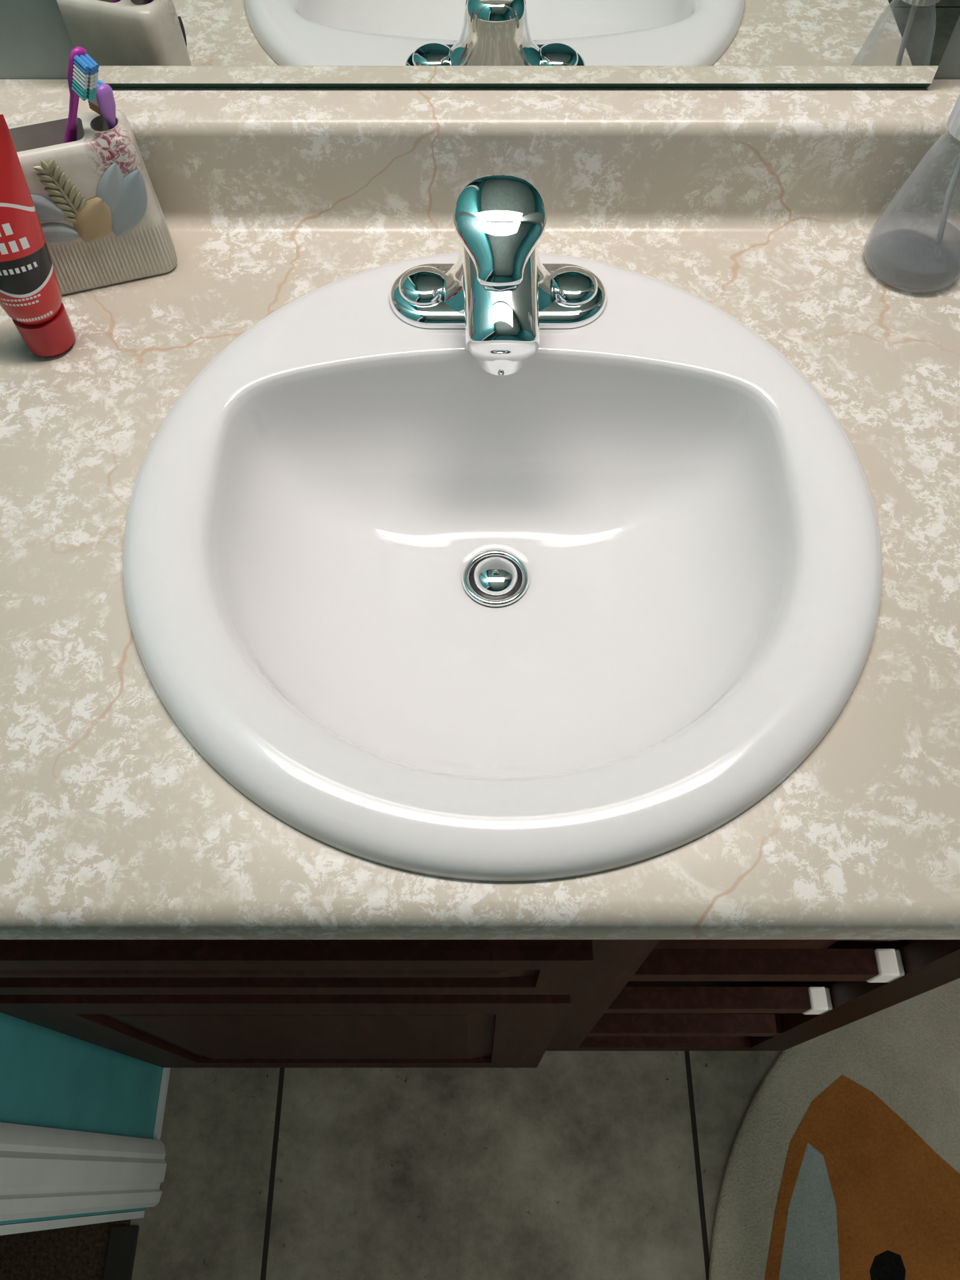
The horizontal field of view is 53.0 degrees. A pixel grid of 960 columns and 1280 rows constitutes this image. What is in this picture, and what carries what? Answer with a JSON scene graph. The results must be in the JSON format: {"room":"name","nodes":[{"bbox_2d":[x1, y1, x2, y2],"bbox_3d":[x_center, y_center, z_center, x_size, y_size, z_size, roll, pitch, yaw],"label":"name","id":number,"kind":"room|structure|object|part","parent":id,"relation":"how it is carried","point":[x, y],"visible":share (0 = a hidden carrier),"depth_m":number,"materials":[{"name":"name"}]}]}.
{"room":"bathroom","nodes":[
{"label":"bathroom","id":0,"kind":"room"},
{"bbox_2d":[0,1012,163,1224],"bbox_3d":[-0.467,0.349,-0.007,0.115,2.400,2.033,0,61,0],"label":"wall","id":1,"kind":"structure","parent":0,"point":[49,1078],"depth_m":0.96,"materials":[{"name":"teal paint"}]},
{"bbox_2d":[0,1210,144,1235],"bbox_3d":[-0.466,0.200,0.276,0.115,2.049,0.008,0,61,0],"label":"door jamb","id":2,"kind":"object","parent":1,"relation":"attached to","point":[11,1228],"depth_m":0.95,"materials":[{"name":"white wood"}]},
{"bbox_2d":[0,1122,166,1221],"bbox_3d":[-0.399,0.160,0.293,0.019,2.059,0.072,0,61,0],"label":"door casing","id":3,"kind":"structure","parent":1,"relation":"in","point":[45,1172],"depth_m":0.93,"materials":[{"name":"white wood"}]},
{"bbox_2d":[152,1067,170,1139],"bbox_3d":[-0.405,0.586,1.228,0.006,0.011,0.092,0,61,0],"label":"baseboard","id":4,"kind":"structure","parent":1,"relation":"attached to","point":[160,1112],"depth_m":1.22,"materials":[{"name":"white paint"}]},
{"bbox_2d":[0,1050,782,1279],"bbox_3d":[-0.134,0.901,1.088,2.900,0.050,2.133,0,61,0],"label":"floor","id":5,"kind":"structure","parent":0,"point":[576,1165],"depth_m":1.19,"materials":[{"name":"tile"}]},
{"bbox_2d":[102,1225,139,1279],"bbox_3d":[-0.429,1.067,0.964,0.034,0.006,0.822,0,61,0],"label":"transition strip","id":6,"kind":"object","parent":5,"relation":"on","point":[122,1239],"visible":1,"depth_m":1.15,"materials":[{"name":"grey metal"}]},
{"bbox_2d":[0,939,959,1067],"bbox_3d":[-0.020,0.106,1.033,0.776,0.819,0.594,0,61,0],"label":"vanity cabinet","id":7,"kind":"object","parent":5,"relation":"on","point":[162,1003],"visible":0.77,"depth_m":0.74,"materials":[{"name":"brown wood"}]},
{"bbox_3d":[-0.156,0.384,0.942,0.448,0.492,0.019,0,61,0],"label":"cabinet door","id":8,"kind":"part","parent":7,"relation":"part of","materials":[{"name":"brown wood"}]},
{"bbox_3d":[-0.156,0.215,0.638,0.448,0.125,0.019,0,61,0],"label":"false drawer","id":9,"kind":"part","parent":7,"relation":"part of","materials":[{"name":"brown wood"}]},
{"bbox_2d":[0,79,959,939],"bbox_3d":[-0.010,-0.124,0.621,0.796,0.124,0.596,0,61,0],"label":"countertop","id":10,"kind":"structure","parent":7,"relation":"on","point":[762,205],"depth_m":0.66,"materials":[{"name":"stone"}]},
{"bbox_2d":[0,114,75,356],"bbox_3d":[-0.309,-0.261,0.629,0.048,0.161,0.050,32,66,16],"label":"toothpaste tube","id":11,"kind":"object","parent":10,"relation":"on","point":[30,294],"visible":1,"depth_m":0.63,"materials":[{"name":"red plastic"}]},
{"bbox_2d":[8,108,177,295],"bbox_3d":[-0.281,-0.311,0.688,0.099,0.108,0.049,-16,62,-9],"label":"toothbrush holder","id":12,"kind":"object","parent":10,"relation":"on","point":[102,221],"visible":0.86,"depth_m":0.67,"materials":[{"name":"beige ceramic"}]},
{"bbox_3d":[-0.282,-0.302,0.658,0.010,0.051,0.002,-16,62,-9],"label":"fern stem","id":13,"kind":"part","parent":12,"relation":"part of","materials":[{"name":"ceramic"}]},
{"bbox_2d":[63,46,99,143],"bbox_3d":[-0.277,-0.324,0.657,0.020,0.160,0.013,45,51,5],"label":"toothbrush","id":14,"kind":"object","parent":12,"relation":"in","point":[82,73],"depth_m":0.61,"materials":[{"name":"purple plastic"}]},
{"bbox_2d":[86,79,116,129],"bbox_3d":[-0.255,-0.333,0.677,0.018,0.120,0.014,35,63,12],"label":"toothbrush","id":15,"kind":"object","parent":12,"relation":"in","point":[104,104],"depth_m":0.63,"materials":[{"name":"purple plastic"}]},
{"bbox_2d":[122,252,882,881],"bbox_3d":[0.014,-0.046,0.690,0.481,0.187,0.481,-35,67,-18],"label":"sink","id":16,"kind":"object","parent":10,"relation":"in","point":[583,609],"visible":0.94,"depth_m":0.67,"materials":[{"name":"white ceramic"}]},
{"bbox_2d":[389,173,606,376],"bbox_3d":[0.013,-0.245,0.643,0.156,0.088,0.114,0,61,0],"label":"sink faucet","id":17,"kind":"object","parent":16,"relation":"on","point":[498,289],"visible":1,"depth_m":0.63,"materials":[{"name":"silver metal"}]},
{"bbox_3d":[0.013,-0.249,0.690,0.156,0.010,0.061,0,61,0],"label":"plate","id":18,"kind":"part","parent":17,"relation":"part of","materials":[{"name":"silver metal"}]},
{"bbox_3d":[0.013,-0.266,0.625,0.061,0.036,0.074,0,61,0],"label":"lever handle","id":19,"kind":"part","parent":17,"relation":"part of","materials":[{"name":"silver metal"}]},
{"bbox_3d":[0.014,-0.227,0.641,0.052,0.058,0.082,0,61,0],"label":"spout","id":20,"kind":"part","parent":17,"relation":"part of","materials":[{"name":"silver metal"}]},
{"bbox_2d":[863,93,959,292],"bbox_3d":[0.330,-0.332,0.659,0.074,0.178,0.074,0,61,0],"label":"soap dispenser","id":21,"kind":"object","parent":10,"relation":"on","point":[953,124],"visible":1,"depth_m":0.69,"materials":[{"name":"clear plastic"}]},
{"bbox_3d":[0.218,0.482,1.158,0.205,0.035,0.019,0,61,0],"label":"frame rail","id":22,"kind":"part","parent":7,"relation":"part of","materials":[{"name":"brown wood"}]},
{"bbox_3d":[0.218,0.416,1.040,0.205,0.028,0.019,0,61,0],"label":"drawer rail","id":23,"kind":"part","parent":7,"relation":"part of","materials":[{"name":"brown wood"}]},
{"bbox_2d":[603,980,768,1013],"bbox_3d":[-0.020,0.236,1.306,0.744,0.016,0.555,0,61,0],"label":"drawer","id":24,"kind":"object","parent":7,"relation":"attached to","point":[630,983],"depth_m":1.19,"materials":[{"name":"brown wood"}]},
{"bbox_3d":[0.208,0.334,0.891,0.184,0.028,0.019,0,61,0],"label":"drawer rail","id":25,"kind":"part","parent":7,"relation":"part of","materials":[{"name":"brown wood"}]},
{"bbox_3d":[0.218,0.250,0.838,0.197,0.130,0.016,0,61,0],"label":"drawer","id":26,"kind":"part","parent":7,"relation":"part of","materials":[{"name":"brown wood"}]},
{"bbox_3d":[0.208,0.251,0.743,0.184,0.028,0.019,0,61,0],"label":"drawer rail","id":27,"kind":"part","parent":7,"relation":"part of","materials":[{"name":"brown wood"}]},
{"bbox_3d":[0.218,0.190,0.677,0.197,0.130,0.016,0,61,0],"label":"drawer","id":28,"kind":"part","parent":7,"relation":"part of","materials":[{"name":"brown wood"}]},
{"bbox_3d":[0.360,0.089,1.042,0.016,0.819,0.555,0,61,0],"label":"panel","id":29,"kind":"part","parent":7,"relation":"part of","materials":[{"name":"brown wood"}]},
{"bbox_2d":[708,977,959,1279],"bbox_3d":[0.688,0.821,1.096,0.848,0.012,0.904,0,61,0],"label":"bath rug","id":30,"kind":"object","parent":5,"relation":"on","point":[843,1163],"visible":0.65,"depth_m":1.19,"materials":[{"name":"beige fabric"}]},
{"bbox_2d":[0,0,959,79],"bbox_3d":[-0.084,-0.583,0.512,3.000,2.400,0.100,0,61,0],"label":"wall","id":31,"kind":"structure","parent":0,"point":[35,43],"depth_m":0.69,"materials":[{"name":"paint"}]},
{"bbox_2d":[56,0,959,87],"bbox_3d":[0.021,-0.632,0.296,0.614,0.935,0.006,0,61,0],"label":"wall mirror","id":32,"kind":"object","parent":31,"relation":"attached to","point":[133,43],"visible":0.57,"depth_m":0.67,"materials":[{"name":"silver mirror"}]}
]}

